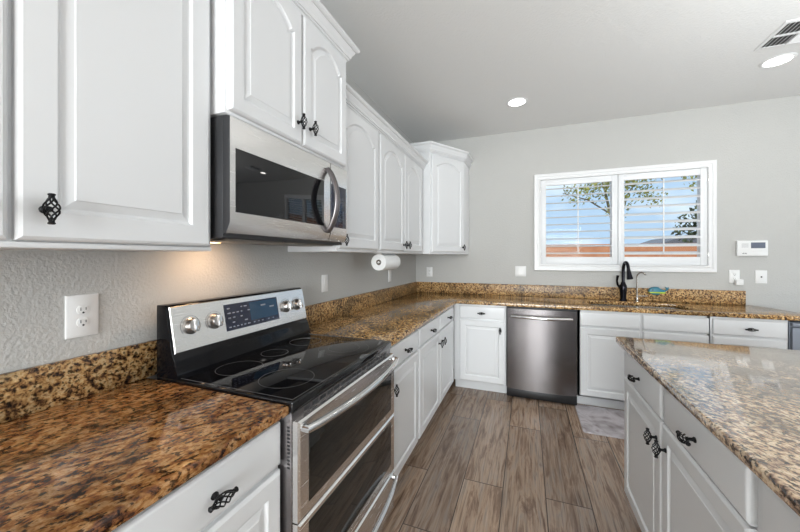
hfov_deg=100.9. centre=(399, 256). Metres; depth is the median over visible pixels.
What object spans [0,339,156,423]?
backsplash
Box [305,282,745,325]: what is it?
backsplash
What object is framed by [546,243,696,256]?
fence
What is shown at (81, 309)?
receptacle
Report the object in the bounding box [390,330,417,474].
base cabinet
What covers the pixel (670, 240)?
neighbor house
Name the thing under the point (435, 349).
base cabinet
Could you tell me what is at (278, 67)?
upper cabinet
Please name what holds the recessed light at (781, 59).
in the ceiling
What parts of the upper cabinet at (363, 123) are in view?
door, crown molding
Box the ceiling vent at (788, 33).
[754,18,799,50]
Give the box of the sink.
[590,304,680,308]
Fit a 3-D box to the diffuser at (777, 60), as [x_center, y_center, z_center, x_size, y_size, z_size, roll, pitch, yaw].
[2.735,-1.420,2.390,0.142,0.004,0.142,0,0,-24]
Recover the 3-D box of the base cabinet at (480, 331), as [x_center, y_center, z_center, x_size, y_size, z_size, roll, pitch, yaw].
[0.890,0.913,3.550,0.509,0.879,0.673,0,0,21]
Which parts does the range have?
knob, knob, control panel, knob, knob, oven door, oven door, handle, warming drawer, handle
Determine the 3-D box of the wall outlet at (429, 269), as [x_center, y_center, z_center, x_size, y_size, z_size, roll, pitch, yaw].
[0.366,0.184,4.108,0.075,0.118,0.008,0,0,21]
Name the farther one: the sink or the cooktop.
the sink
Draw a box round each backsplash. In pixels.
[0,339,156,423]
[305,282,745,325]
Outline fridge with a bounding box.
[788,320,799,349]
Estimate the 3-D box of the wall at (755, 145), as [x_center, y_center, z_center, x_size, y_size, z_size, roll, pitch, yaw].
[3.494,-0.035,2.987,7.240,2.775,0.140,0,0,21]
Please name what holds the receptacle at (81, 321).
attached to the wall outlet at (81, 311)
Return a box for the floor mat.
[575,404,623,438]
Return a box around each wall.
[0,74,415,379]
[416,95,799,320]
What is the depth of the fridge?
2.45 m
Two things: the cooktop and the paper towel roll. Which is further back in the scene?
the paper towel roll
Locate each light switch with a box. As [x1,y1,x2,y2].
[322,275,327,291]
[388,270,390,281]
[515,266,525,276]
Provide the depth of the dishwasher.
3.05 m
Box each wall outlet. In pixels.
[65,293,98,339]
[427,267,431,276]
[729,270,739,282]
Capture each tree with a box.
[561,176,696,217]
[671,200,696,242]
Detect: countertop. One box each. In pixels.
[0,339,288,531]
[305,282,799,346]
[616,337,799,515]
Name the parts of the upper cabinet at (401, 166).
door, crown molding, door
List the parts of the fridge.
door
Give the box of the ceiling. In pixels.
[320,0,799,142]
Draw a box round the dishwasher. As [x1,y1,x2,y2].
[507,306,576,404]
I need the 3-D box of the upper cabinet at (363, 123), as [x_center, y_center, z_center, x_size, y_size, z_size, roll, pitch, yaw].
[-0.379,-0.494,2.113,0.393,0.927,0.537,0,0,21]
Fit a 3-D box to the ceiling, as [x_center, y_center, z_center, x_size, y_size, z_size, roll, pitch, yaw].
[1.861,-1.483,-1.266,7.240,0.120,9.211,0,0,21]
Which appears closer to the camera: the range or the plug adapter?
the range
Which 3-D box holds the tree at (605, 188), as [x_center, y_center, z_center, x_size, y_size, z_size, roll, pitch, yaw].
[5.636,-0.652,7.875,3.312,4.311,1.136,0,0,21]
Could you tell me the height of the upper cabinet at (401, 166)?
0.927 m
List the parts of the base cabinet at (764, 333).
drawer, door, handle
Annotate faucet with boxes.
[616,261,632,300]
[635,272,647,301]
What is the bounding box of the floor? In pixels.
[380,379,641,531]
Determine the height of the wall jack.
0.118 m
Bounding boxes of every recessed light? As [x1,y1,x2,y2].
[506,97,527,106]
[759,52,797,67]
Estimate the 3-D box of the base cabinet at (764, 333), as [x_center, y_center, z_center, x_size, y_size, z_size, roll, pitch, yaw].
[2.797,0.913,2.818,0.460,0.879,0.673,0,0,21]
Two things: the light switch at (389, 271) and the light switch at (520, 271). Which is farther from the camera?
the light switch at (520, 271)
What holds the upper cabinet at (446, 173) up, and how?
attached to the wall at (34, 284)
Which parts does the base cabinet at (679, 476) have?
handle, drawer, door, handle, handle, handle, door, drawer, drawer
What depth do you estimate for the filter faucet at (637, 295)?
3.23 m
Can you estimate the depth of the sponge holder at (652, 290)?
3.22 m
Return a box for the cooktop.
[157,333,390,413]
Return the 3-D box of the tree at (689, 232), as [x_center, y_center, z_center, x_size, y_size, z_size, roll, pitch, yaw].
[13.665,-0.636,14.533,2.799,4.277,1.914,0,0,21]
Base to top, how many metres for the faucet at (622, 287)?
0.399 m
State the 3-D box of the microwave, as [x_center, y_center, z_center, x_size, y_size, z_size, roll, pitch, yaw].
[-0.576,-0.264,1.489,0.470,0.412,0.754,0,0,21]
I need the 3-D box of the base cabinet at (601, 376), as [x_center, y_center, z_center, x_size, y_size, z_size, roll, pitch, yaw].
[2.143,0.913,3.069,0.939,0.879,0.673,0,0,21]
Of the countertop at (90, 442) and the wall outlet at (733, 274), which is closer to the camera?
the countertop at (90, 442)
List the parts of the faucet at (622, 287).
lever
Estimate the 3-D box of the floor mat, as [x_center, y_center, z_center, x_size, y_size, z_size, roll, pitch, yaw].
[1.927,1.347,2.623,0.905,0.010,0.520,0,0,21]
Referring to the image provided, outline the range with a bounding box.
[157,287,398,531]
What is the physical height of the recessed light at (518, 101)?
0.008 m
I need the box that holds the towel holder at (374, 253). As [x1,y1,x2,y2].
[374,253,397,262]
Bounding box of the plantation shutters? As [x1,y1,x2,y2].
[534,160,716,272]
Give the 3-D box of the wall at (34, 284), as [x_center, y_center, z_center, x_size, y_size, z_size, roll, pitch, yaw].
[-1.462,-0.035,0.010,0.120,2.775,8.971,0,0,21]
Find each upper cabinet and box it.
[0,0,210,251]
[210,0,359,168]
[288,82,384,252]
[367,120,427,253]
[411,141,472,254]
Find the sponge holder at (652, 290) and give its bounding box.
[648,287,668,294]
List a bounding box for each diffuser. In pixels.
[509,99,524,105]
[763,55,792,66]
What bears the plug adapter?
attached to the wall outlet at (733, 274)
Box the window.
[555,175,698,264]
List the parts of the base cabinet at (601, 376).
door, door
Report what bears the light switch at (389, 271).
attached to the wall at (34, 284)
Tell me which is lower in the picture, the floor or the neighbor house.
the floor
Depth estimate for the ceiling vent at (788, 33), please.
2.12 m
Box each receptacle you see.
[77,305,89,313]
[77,317,89,325]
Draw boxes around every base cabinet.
[112,422,279,531]
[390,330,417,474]
[416,306,453,438]
[454,304,506,392]
[577,310,709,409]
[624,351,799,531]
[710,316,787,348]
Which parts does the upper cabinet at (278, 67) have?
door, handle, handle, door, crown molding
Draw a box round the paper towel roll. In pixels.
[371,254,399,270]
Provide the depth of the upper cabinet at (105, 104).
0.80 m
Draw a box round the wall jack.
[755,270,766,283]
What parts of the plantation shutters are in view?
tilt rod, panel, panel, tilt rod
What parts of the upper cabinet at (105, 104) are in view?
door, handle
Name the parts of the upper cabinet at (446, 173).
crown molding, door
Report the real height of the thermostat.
0.140 m
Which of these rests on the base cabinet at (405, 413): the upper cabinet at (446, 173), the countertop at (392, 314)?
the countertop at (392, 314)
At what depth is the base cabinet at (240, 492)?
0.81 m
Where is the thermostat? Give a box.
[736,240,767,255]
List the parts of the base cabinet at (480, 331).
drawer, door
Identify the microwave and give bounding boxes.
[210,115,346,246]
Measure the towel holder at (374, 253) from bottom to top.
0.082 m
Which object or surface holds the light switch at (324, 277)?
attached to the wall at (34, 284)
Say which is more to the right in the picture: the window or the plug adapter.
the plug adapter
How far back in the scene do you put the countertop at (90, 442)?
0.81 m
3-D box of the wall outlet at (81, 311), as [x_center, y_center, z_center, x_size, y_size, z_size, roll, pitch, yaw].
[-0.998,0.184,1.039,0.008,0.132,0.083,0,0,21]
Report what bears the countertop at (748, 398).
on the base cabinet at (679, 476)
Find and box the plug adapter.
[734,279,743,284]
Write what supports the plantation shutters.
attached to the window
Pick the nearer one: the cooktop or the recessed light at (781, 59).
the cooktop
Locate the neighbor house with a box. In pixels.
[640,238,696,243]
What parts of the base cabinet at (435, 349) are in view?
drawer, door, drawer, door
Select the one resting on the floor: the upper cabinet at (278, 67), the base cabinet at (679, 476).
the base cabinet at (679, 476)

